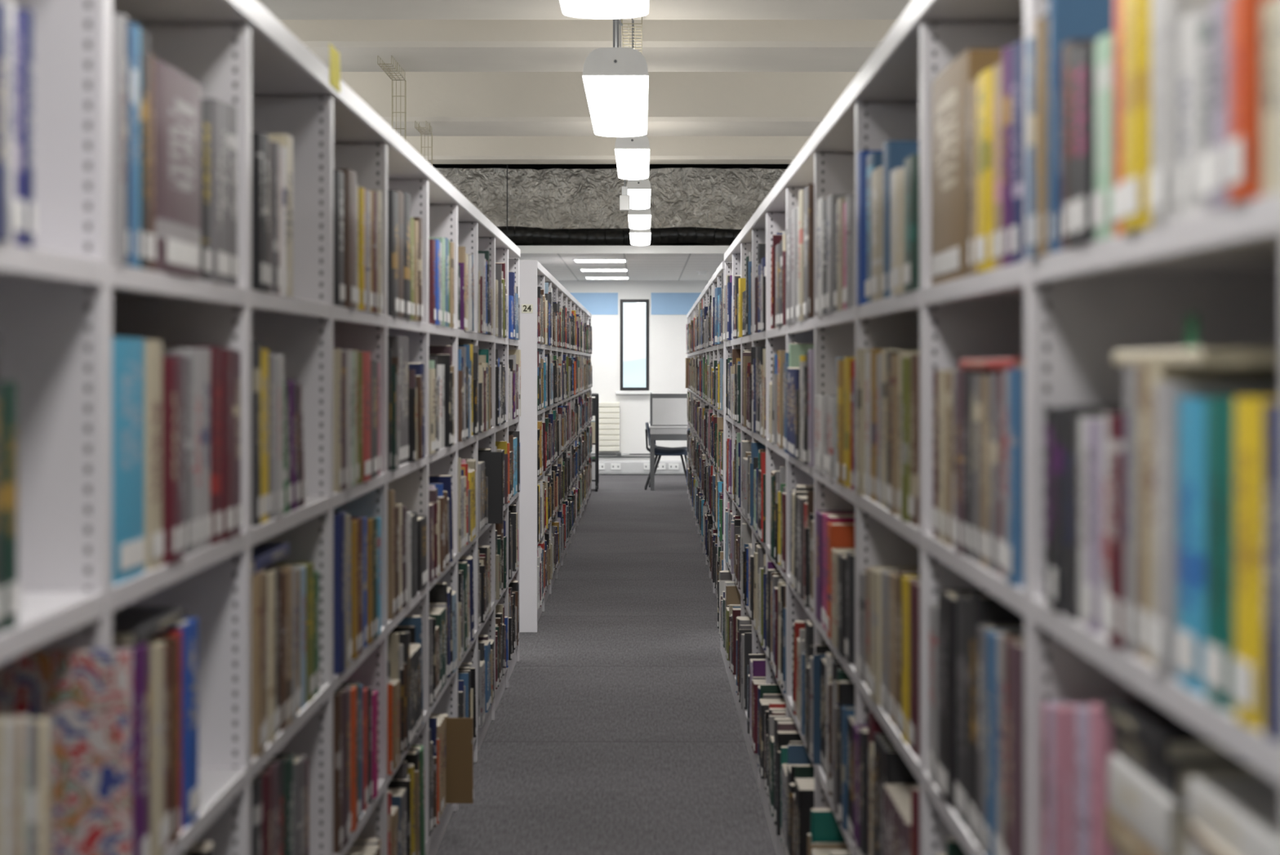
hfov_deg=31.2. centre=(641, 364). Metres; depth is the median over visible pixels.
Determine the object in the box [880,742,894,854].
book
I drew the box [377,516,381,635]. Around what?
book
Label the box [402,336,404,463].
book
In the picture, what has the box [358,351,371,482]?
book
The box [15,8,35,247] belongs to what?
book
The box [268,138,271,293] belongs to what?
book
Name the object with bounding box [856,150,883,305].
book
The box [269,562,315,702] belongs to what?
book
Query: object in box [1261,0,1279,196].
book
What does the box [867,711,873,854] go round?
book
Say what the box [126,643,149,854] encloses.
book
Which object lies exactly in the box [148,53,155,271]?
book
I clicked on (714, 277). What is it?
bookshelf unit
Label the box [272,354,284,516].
book
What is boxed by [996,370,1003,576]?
book
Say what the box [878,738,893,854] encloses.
book
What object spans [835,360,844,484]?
book
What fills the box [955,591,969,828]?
book
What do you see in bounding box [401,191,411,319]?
book
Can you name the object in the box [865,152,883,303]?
book
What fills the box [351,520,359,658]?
book
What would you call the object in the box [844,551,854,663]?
book
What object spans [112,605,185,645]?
book
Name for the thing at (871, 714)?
book
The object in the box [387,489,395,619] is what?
book
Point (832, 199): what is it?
book
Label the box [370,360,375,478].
book
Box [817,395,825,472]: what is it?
book
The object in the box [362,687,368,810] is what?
book
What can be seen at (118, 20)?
book
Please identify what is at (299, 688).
book
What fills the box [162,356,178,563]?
book
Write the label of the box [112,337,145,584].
book
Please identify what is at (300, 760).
book
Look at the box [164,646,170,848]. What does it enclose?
book
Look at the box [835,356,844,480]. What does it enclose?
book
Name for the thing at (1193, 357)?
book
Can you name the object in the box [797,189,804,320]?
book
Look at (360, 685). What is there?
book
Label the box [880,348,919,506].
book
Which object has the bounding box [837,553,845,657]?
book
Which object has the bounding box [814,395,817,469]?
book
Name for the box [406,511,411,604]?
book
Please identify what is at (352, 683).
book
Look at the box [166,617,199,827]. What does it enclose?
book
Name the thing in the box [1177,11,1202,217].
book
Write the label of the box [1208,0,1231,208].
book
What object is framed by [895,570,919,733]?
book
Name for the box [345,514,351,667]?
book
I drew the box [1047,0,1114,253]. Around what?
book
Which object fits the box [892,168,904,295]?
book
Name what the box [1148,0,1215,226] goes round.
book
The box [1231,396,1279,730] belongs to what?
book
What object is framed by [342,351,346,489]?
book
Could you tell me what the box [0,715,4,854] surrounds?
book
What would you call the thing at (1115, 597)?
book
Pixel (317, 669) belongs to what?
book
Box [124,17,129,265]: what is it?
book
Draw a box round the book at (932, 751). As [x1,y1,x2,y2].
[927,601,937,786]
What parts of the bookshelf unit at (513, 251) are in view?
panel, kick plate, shelf, shelf, shelf, shelf, shelf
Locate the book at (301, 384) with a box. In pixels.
[301,384,306,503]
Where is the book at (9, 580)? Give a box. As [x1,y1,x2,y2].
[0,381,19,631]
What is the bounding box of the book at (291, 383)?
[285,380,298,510]
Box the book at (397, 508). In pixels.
[395,506,399,615]
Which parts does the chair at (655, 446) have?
leg, seat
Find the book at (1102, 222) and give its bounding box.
[1092,32,1114,241]
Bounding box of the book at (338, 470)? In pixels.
[333,348,342,492]
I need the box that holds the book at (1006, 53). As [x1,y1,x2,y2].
[1000,45,1012,266]
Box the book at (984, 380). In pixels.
[978,376,987,567]
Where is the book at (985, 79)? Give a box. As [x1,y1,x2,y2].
[975,67,993,273]
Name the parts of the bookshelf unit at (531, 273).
panel, kick plate, shelf, shelf, shelf, panel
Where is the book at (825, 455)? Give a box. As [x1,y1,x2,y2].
[823,395,835,475]
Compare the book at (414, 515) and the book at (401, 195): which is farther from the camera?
the book at (414, 515)
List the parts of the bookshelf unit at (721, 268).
shelf, shelf, panel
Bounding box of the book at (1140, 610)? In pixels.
[1135,366,1147,661]
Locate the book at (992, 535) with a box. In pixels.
[986,373,998,573]
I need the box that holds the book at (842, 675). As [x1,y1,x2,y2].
[837,669,852,702]
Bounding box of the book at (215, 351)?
[162,346,222,544]
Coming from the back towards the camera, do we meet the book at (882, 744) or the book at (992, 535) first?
the book at (882, 744)
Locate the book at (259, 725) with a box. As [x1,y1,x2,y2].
[251,569,266,755]
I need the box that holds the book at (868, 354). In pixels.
[863,351,871,497]
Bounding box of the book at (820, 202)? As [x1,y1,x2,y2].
[817,196,826,315]
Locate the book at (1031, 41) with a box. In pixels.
[1025,36,1039,257]
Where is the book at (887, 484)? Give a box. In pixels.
[884,351,897,510]
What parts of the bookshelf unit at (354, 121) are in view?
panel, shelf, shelf, shelf, shelf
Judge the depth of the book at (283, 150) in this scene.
3.49 m
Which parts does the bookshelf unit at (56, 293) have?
shelf, shelf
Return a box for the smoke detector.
[696,271,707,275]
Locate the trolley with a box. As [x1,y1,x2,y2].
[591,393,599,491]
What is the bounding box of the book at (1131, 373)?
[1121,366,1138,655]
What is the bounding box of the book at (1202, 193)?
[1195,6,1213,213]
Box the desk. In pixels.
[648,392,687,490]
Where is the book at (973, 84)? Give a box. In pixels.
[968,80,977,275]
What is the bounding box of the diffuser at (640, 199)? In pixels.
[627,189,650,209]
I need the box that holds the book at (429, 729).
[428,727,431,835]
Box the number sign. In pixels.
[521,304,533,312]
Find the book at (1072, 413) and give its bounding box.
[1064,405,1124,621]
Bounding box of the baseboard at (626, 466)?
[599,460,686,473]
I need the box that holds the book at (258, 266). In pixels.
[251,132,265,291]
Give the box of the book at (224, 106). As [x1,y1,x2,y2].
[221,101,230,284]
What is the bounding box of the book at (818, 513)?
[815,510,854,622]
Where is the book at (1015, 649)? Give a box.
[1007,640,1024,854]
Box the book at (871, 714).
[869,713,875,742]
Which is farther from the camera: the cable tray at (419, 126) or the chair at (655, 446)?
the chair at (655, 446)
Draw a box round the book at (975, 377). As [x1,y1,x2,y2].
[969,373,987,562]
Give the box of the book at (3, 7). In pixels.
[0,1,7,242]
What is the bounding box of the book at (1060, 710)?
[1054,704,1066,854]
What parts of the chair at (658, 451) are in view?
post, backrest, leg, seat, leg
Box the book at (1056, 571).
[1048,407,1064,613]
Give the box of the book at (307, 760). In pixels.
[306,759,308,854]
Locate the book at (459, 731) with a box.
[445,717,473,803]
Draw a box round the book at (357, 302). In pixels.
[355,185,359,309]
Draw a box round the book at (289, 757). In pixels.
[275,753,293,854]
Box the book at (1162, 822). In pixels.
[1108,754,1191,854]
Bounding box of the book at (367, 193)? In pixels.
[364,190,371,311]
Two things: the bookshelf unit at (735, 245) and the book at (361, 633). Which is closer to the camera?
the book at (361, 633)
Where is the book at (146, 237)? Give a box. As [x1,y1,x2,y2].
[140,31,151,269]
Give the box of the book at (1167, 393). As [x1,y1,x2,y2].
[1152,381,1279,679]
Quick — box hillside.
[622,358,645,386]
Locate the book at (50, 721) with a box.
[48,719,53,854]
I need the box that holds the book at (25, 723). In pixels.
[0,715,28,854]
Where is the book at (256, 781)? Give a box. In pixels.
[251,775,262,854]
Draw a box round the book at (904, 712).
[899,575,919,743]
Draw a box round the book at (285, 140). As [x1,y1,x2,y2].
[266,133,293,297]
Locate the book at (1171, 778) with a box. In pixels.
[1111,722,1266,802]
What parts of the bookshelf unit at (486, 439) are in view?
kick plate, shelf, panel, shelf, shelf, shelf, shelf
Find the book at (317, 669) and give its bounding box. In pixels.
[314,570,319,694]
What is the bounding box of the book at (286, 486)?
[284,379,290,513]
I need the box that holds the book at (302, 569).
[292,566,306,708]
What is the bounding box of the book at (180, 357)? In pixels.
[162,354,185,559]
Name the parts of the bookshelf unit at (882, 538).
shelf, shelf, shelf, panel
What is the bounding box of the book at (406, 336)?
[405,336,407,462]
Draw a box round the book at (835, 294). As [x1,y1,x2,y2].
[833,203,837,311]
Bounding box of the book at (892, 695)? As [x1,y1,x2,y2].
[888,572,897,725]
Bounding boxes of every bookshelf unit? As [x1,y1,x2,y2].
[0,0,112,663]
[112,0,251,854]
[131,0,334,854]
[251,80,388,854]
[333,124,430,854]
[387,164,459,854]
[428,192,479,762]
[476,210,496,751]
[478,226,509,710]
[495,239,519,679]
[519,260,545,632]
[544,268,552,604]
[544,275,558,586]
[556,281,563,572]
[562,286,568,559]
[567,291,572,547]
[571,295,575,537]
[575,298,578,528]
[575,302,582,519]
[581,305,584,513]
[584,307,586,505]
[586,310,589,499]
[588,312,591,495]
[686,313,688,493]
[688,311,690,498]
[689,308,692,504]
[691,306,693,511]
[693,303,697,517]
[694,299,697,526]
[697,296,700,535]
[699,292,705,545]
[702,288,706,554]
[704,282,711,568]
[708,277,712,582]
[711,270,721,599]
[716,260,732,569]
[720,244,740,673]
[727,233,751,702]
[734,219,765,741]
[745,200,786,788]
[759,173,806,854]
[778,136,854,854]
[812,80,919,854]
[853,0,1024,781]
[918,0,1024,854]
[1024,0,1279,854]
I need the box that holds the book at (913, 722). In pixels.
[907,579,919,755]
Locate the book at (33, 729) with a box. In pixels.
[27,720,38,854]
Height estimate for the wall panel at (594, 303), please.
0.261 m
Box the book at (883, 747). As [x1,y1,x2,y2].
[881,745,897,854]
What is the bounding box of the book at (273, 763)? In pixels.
[264,760,278,854]
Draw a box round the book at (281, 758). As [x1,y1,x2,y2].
[270,755,284,854]
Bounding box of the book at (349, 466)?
[342,350,353,488]
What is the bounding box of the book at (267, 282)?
[263,133,270,292]
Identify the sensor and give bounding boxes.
[619,179,630,210]
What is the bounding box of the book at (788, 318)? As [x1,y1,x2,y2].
[786,216,791,324]
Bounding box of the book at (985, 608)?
[968,591,1024,842]
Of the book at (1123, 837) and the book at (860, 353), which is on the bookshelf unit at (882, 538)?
the book at (860, 353)
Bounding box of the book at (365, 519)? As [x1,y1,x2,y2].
[362,516,368,647]
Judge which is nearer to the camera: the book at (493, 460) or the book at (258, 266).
the book at (258, 266)
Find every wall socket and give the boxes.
[599,463,604,469]
[610,463,620,469]
[643,463,649,469]
[657,463,665,469]
[668,463,678,469]
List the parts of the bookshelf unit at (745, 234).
shelf, kick plate, shelf, shelf, shelf, shelf, panel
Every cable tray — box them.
[377,55,406,141]
[414,120,432,165]
[613,15,642,54]
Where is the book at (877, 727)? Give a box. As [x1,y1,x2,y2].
[871,717,886,742]
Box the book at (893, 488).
[888,354,897,514]
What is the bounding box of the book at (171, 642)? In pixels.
[146,636,179,842]
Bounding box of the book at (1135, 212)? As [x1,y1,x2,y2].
[1120,0,1151,233]
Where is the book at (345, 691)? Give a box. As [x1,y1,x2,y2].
[335,687,350,845]
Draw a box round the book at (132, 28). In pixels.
[128,22,137,266]
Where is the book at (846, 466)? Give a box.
[842,356,854,487]
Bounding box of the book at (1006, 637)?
[1001,635,1024,854]
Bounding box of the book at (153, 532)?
[144,339,164,570]
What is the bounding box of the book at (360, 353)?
[358,351,362,484]
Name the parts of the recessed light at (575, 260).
light panel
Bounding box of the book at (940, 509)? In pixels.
[936,369,955,542]
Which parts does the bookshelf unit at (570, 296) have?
panel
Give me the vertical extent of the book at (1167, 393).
0.217 m
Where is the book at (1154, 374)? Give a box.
[1145,366,1279,666]
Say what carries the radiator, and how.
attached to the wall at (668, 354)
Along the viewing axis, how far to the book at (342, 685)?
4.27 m
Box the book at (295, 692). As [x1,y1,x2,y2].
[292,568,298,719]
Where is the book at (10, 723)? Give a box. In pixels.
[4,718,15,854]
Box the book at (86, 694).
[0,648,132,854]
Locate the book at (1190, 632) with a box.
[1175,396,1206,694]
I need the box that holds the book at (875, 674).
[868,566,919,704]
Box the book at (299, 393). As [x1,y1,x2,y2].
[296,383,305,506]
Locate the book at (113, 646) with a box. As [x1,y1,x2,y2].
[112,645,126,648]
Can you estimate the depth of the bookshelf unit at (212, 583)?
3.16 m
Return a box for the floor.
[435,474,776,854]
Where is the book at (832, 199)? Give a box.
[825,194,854,313]
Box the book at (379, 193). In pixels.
[364,189,382,313]
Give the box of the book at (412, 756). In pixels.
[403,748,421,854]
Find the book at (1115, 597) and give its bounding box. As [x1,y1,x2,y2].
[1106,413,1124,648]
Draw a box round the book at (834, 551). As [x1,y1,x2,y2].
[831,547,854,647]
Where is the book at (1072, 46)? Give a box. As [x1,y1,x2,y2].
[1065,40,1091,248]
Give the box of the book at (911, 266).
[902,154,919,293]
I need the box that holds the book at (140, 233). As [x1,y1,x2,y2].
[137,25,142,267]
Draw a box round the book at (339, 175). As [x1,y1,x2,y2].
[333,169,345,306]
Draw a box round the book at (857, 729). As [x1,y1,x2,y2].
[855,728,859,854]
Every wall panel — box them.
[570,293,617,314]
[651,293,700,314]
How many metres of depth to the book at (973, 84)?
2.66 m
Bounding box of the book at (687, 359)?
[685,357,690,387]
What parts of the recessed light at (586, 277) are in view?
light panel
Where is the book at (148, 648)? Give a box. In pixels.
[147,646,150,854]
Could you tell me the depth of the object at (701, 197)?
20.95 m
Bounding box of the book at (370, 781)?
[362,686,373,803]
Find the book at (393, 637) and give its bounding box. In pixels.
[387,632,399,679]
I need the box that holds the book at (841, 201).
[837,197,845,311]
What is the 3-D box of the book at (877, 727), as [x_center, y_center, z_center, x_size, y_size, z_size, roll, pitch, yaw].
[0.473,0.739,3.863,0.169,0.282,0.021,0,0,0]
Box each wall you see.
[430,164,790,245]
[558,280,708,474]
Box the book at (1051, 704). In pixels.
[1047,701,1104,854]
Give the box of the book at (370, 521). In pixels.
[367,518,373,644]
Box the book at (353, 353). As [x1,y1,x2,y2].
[352,351,355,486]
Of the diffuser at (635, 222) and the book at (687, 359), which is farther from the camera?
the book at (687, 359)
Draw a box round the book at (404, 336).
[404,336,405,463]
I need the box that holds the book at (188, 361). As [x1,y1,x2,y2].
[183,356,194,554]
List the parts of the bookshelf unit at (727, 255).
kick plate, shelf, shelf, panel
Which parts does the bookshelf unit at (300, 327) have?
panel, shelf, shelf, shelf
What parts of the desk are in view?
leg, screen frame, apron rail, screen panel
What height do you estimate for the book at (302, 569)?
0.225 m
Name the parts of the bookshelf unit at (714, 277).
panel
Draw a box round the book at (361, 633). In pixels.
[350,516,363,654]
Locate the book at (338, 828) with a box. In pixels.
[333,690,342,853]
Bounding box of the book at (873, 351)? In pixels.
[869,348,881,501]
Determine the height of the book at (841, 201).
0.217 m
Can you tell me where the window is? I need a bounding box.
[620,299,648,390]
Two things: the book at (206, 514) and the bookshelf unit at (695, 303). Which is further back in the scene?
the bookshelf unit at (695, 303)
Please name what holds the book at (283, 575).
on the bookshelf unit at (300, 327)
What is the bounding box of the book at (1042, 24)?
[1033,17,1048,256]
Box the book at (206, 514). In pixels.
[162,347,212,548]
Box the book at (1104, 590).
[1100,413,1108,639]
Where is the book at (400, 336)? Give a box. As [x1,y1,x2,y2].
[400,336,401,465]
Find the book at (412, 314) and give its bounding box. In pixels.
[409,217,414,319]
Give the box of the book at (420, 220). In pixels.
[412,217,422,321]
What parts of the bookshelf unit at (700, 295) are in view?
panel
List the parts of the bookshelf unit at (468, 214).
panel, shelf, shelf, shelf, shelf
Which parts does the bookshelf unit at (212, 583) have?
shelf, shelf, panel, shelf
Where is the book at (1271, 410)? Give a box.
[1263,402,1279,742]
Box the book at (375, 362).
[374,360,377,476]
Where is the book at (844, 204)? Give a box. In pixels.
[842,202,846,309]
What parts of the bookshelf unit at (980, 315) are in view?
shelf, panel, shelf, shelf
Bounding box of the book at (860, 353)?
[854,348,871,494]
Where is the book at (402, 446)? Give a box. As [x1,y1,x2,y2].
[400,336,403,464]
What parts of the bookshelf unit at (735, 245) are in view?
kick plate, shelf, shelf, panel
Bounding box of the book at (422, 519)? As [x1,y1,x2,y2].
[417,515,427,591]
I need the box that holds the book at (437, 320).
[434,239,440,324]
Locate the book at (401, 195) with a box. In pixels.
[387,189,404,318]
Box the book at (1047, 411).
[1044,408,1051,606]
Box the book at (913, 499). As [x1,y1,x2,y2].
[908,354,919,525]
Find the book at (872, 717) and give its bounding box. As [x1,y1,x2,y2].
[871,715,876,742]
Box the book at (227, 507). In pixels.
[221,348,234,540]
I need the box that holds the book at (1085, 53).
[1073,40,1095,245]
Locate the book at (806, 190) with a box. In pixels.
[803,186,808,319]
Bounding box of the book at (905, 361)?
[901,356,910,521]
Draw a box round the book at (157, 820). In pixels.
[141,640,166,854]
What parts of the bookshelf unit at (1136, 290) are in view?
shelf, shelf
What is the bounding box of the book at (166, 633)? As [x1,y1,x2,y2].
[153,629,182,835]
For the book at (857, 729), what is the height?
0.236 m
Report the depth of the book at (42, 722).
2.09 m
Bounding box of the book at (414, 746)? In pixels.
[409,744,425,854]
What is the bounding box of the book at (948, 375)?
[942,371,951,546]
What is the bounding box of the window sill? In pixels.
[615,391,653,394]
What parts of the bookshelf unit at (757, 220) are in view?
shelf, kick plate, shelf, shelf, shelf, shelf, panel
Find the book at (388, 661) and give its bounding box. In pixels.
[387,660,390,682]
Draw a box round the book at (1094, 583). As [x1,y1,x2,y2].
[1084,418,1102,633]
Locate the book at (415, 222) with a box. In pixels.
[413,219,418,320]
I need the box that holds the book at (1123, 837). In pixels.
[1105,804,1159,854]
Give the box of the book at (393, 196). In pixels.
[387,190,399,316]
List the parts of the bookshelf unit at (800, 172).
kick plate, shelf, shelf, shelf, shelf, panel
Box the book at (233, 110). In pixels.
[227,103,239,286]
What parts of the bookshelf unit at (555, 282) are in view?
panel, kick plate, shelf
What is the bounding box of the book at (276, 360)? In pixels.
[272,356,281,518]
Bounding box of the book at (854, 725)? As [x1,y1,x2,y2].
[853,724,868,854]
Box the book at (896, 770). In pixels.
[884,748,919,784]
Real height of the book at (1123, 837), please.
0.030 m
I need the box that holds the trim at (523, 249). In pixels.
[516,245,729,253]
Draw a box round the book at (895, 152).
[881,140,919,298]
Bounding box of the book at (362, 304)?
[358,186,365,310]
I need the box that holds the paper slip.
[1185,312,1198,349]
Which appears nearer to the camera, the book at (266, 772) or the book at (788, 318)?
the book at (266, 772)
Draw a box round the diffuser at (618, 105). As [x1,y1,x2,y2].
[582,75,648,137]
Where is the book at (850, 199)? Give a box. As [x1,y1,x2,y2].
[844,195,854,308]
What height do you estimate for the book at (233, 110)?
0.242 m
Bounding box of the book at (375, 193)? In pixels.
[373,191,377,312]
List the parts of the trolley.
post, post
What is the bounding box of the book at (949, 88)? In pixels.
[931,48,1002,285]
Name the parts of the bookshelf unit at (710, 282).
panel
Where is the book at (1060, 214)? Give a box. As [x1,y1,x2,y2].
[1057,54,1062,251]
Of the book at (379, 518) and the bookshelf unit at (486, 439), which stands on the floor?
the bookshelf unit at (486, 439)
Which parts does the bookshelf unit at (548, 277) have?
kick plate, shelf, shelf, panel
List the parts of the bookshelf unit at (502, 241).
panel, kick plate, shelf, shelf, shelf, shelf, shelf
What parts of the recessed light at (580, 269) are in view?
light panel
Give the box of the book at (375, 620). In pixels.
[366,516,378,639]
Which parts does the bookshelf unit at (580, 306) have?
panel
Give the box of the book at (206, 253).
[200,98,211,281]
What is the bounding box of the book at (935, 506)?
[931,370,937,537]
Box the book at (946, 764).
[936,588,985,808]
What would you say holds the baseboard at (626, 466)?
attached to the wall at (668, 354)
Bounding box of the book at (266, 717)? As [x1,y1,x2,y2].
[265,573,268,745]
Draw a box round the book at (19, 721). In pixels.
[4,717,22,854]
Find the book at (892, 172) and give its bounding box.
[888,167,904,296]
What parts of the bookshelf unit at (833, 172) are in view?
shelf, shelf, shelf, shelf, panel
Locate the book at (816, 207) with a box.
[815,207,818,316]
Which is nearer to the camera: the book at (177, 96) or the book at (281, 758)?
the book at (177, 96)
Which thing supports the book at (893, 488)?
on the bookshelf unit at (882, 538)
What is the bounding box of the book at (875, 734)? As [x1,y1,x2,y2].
[874,733,888,854]
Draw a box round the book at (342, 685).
[338,684,351,835]
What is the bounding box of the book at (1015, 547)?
[1006,368,1024,585]
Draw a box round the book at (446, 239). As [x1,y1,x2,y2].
[444,237,448,326]
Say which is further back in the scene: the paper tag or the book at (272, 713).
the paper tag
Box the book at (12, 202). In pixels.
[0,0,17,244]
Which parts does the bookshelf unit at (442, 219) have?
panel, shelf, kick plate, shelf, shelf, shelf, shelf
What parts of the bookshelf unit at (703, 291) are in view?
panel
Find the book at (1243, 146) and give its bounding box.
[1225,0,1266,204]
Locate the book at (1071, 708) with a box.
[1066,703,1089,854]
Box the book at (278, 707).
[262,568,281,734]
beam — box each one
[277,19,897,71]
[400,136,811,164]
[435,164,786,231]
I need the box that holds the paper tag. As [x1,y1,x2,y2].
[328,43,340,93]
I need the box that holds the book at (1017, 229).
[1009,40,1024,263]
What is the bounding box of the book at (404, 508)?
[402,506,407,607]
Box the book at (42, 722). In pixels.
[27,717,48,854]
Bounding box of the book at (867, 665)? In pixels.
[864,566,870,690]
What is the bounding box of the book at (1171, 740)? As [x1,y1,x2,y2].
[1103,696,1244,762]
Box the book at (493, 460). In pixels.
[478,451,503,523]
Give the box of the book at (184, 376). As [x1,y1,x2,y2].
[183,376,186,555]
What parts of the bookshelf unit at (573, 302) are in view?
panel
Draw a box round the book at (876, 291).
[870,165,883,302]
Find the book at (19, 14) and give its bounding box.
[15,8,25,245]
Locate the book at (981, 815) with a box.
[976,624,1024,854]
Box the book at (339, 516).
[333,511,345,673]
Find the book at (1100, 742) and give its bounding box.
[1089,702,1116,854]
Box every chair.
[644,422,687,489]
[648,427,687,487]
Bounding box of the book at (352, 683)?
[341,681,360,822]
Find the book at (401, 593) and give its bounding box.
[395,502,403,611]
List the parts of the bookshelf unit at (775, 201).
kick plate, shelf, shelf, shelf, shelf, panel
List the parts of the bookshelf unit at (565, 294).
kick plate, panel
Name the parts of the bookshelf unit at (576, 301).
panel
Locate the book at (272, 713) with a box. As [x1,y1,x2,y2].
[264,569,277,742]
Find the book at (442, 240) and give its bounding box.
[428,237,446,326]
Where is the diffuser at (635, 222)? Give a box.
[627,215,650,229]
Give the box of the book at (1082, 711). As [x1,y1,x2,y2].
[1075,704,1089,854]
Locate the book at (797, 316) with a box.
[795,206,800,322]
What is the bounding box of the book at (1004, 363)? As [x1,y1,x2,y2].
[959,358,1024,369]
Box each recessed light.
[572,258,627,262]
[578,268,628,271]
[583,276,630,279]
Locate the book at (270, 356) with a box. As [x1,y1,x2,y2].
[268,354,273,519]
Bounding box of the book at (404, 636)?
[390,631,410,749]
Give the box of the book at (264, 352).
[261,348,270,523]
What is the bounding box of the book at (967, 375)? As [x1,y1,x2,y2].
[961,371,998,557]
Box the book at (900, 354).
[897,351,919,516]
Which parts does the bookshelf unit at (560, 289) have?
kick plate, panel, shelf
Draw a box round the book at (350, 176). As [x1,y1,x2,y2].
[333,168,357,309]
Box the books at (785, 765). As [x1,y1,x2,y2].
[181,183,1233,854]
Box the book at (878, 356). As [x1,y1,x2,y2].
[875,353,881,504]
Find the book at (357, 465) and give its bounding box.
[352,350,359,484]
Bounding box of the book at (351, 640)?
[350,520,352,661]
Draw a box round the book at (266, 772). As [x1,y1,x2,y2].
[255,766,272,854]
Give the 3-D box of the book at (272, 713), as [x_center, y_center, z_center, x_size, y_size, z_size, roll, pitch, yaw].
[-0.630,0.432,3.401,0.171,0.249,0.055,0,0,0]
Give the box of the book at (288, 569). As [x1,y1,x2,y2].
[265,565,293,724]
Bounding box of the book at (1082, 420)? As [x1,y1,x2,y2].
[1078,416,1102,626]
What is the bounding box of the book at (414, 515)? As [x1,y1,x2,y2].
[411,512,417,598]
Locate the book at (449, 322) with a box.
[448,239,450,327]
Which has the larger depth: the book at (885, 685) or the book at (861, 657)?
the book at (861, 657)
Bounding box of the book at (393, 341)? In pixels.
[387,335,399,465]
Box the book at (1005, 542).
[1001,370,1008,581]
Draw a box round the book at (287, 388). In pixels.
[285,382,293,511]
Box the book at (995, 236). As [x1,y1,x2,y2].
[991,62,1001,268]
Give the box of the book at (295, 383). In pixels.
[293,381,300,507]
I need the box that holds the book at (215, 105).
[204,98,223,283]
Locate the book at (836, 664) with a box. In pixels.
[831,659,843,798]
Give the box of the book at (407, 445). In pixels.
[406,337,408,462]
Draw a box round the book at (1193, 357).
[1112,348,1279,365]
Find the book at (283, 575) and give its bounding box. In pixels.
[280,571,288,729]
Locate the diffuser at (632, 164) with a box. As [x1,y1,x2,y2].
[614,149,649,179]
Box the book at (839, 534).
[826,521,854,638]
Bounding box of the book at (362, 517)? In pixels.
[361,516,363,650]
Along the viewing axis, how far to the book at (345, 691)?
4.19 m
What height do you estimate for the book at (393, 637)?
0.282 m
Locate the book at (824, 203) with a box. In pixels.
[822,200,827,314]
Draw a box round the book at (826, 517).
[821,512,854,631]
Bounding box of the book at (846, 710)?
[840,705,854,829]
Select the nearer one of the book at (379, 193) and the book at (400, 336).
the book at (379, 193)
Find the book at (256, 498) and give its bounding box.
[251,340,262,525]
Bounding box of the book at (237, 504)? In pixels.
[232,351,242,535]
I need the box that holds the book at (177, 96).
[154,58,200,279]
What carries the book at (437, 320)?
on the bookshelf unit at (442, 219)
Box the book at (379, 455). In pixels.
[377,362,381,475]
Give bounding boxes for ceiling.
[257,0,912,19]
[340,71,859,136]
[518,253,724,280]
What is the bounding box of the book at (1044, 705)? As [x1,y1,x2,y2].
[1041,702,1047,854]
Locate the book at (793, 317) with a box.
[791,208,796,323]
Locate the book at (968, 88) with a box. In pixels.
[967,86,970,275]
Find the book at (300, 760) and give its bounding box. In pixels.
[293,754,306,854]
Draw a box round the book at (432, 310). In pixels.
[428,239,435,324]
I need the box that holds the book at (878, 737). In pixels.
[875,735,890,854]
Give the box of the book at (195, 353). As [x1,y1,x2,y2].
[162,348,202,551]
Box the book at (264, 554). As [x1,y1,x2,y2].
[251,542,289,572]
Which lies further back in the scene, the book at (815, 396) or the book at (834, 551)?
the book at (815, 396)
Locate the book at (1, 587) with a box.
[0,335,3,631]
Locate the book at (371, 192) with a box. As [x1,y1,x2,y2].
[369,190,373,312]
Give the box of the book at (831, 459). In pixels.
[826,396,835,479]
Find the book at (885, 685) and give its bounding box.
[880,568,919,715]
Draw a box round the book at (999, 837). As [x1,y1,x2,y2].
[994,631,1024,854]
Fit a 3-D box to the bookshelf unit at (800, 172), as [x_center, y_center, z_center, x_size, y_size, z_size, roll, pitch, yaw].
[0.502,0.404,5.600,0.285,1.832,1.035,0,0,0]
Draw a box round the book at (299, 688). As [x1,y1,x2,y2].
[297,568,301,713]
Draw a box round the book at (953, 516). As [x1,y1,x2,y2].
[950,370,955,549]
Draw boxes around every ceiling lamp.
[560,0,648,18]
[582,17,648,137]
[614,17,649,179]
[626,177,650,209]
[627,208,651,229]
[629,227,650,245]
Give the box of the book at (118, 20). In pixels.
[112,14,124,264]
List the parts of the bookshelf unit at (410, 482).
panel, shelf, shelf, shelf, shelf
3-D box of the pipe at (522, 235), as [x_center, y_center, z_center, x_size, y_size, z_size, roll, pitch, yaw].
[0.000,-1.177,21.000,10.003,0.211,0.194,0,0,0]
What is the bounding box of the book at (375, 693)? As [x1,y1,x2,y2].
[372,690,377,798]
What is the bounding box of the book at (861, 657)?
[857,569,866,682]
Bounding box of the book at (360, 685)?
[359,684,362,817]
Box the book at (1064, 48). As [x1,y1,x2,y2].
[1062,39,1096,250]
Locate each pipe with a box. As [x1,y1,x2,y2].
[496,226,742,245]
[591,453,649,457]
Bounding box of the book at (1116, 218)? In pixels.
[1111,0,1123,235]
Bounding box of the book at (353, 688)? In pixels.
[350,685,356,831]
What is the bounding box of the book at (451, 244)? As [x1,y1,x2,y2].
[449,241,454,328]
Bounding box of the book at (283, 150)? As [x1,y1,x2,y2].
[280,146,288,295]
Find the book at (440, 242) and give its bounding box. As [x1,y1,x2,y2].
[439,242,442,325]
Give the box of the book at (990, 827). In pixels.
[983,629,1024,854]
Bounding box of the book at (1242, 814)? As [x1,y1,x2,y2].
[1186,777,1279,854]
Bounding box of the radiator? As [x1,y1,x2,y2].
[599,401,629,455]
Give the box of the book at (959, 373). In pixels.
[954,369,1008,554]
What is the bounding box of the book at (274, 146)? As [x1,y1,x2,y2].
[270,141,280,294]
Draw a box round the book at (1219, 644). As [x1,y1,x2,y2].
[1203,396,1235,712]
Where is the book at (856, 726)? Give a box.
[853,725,868,854]

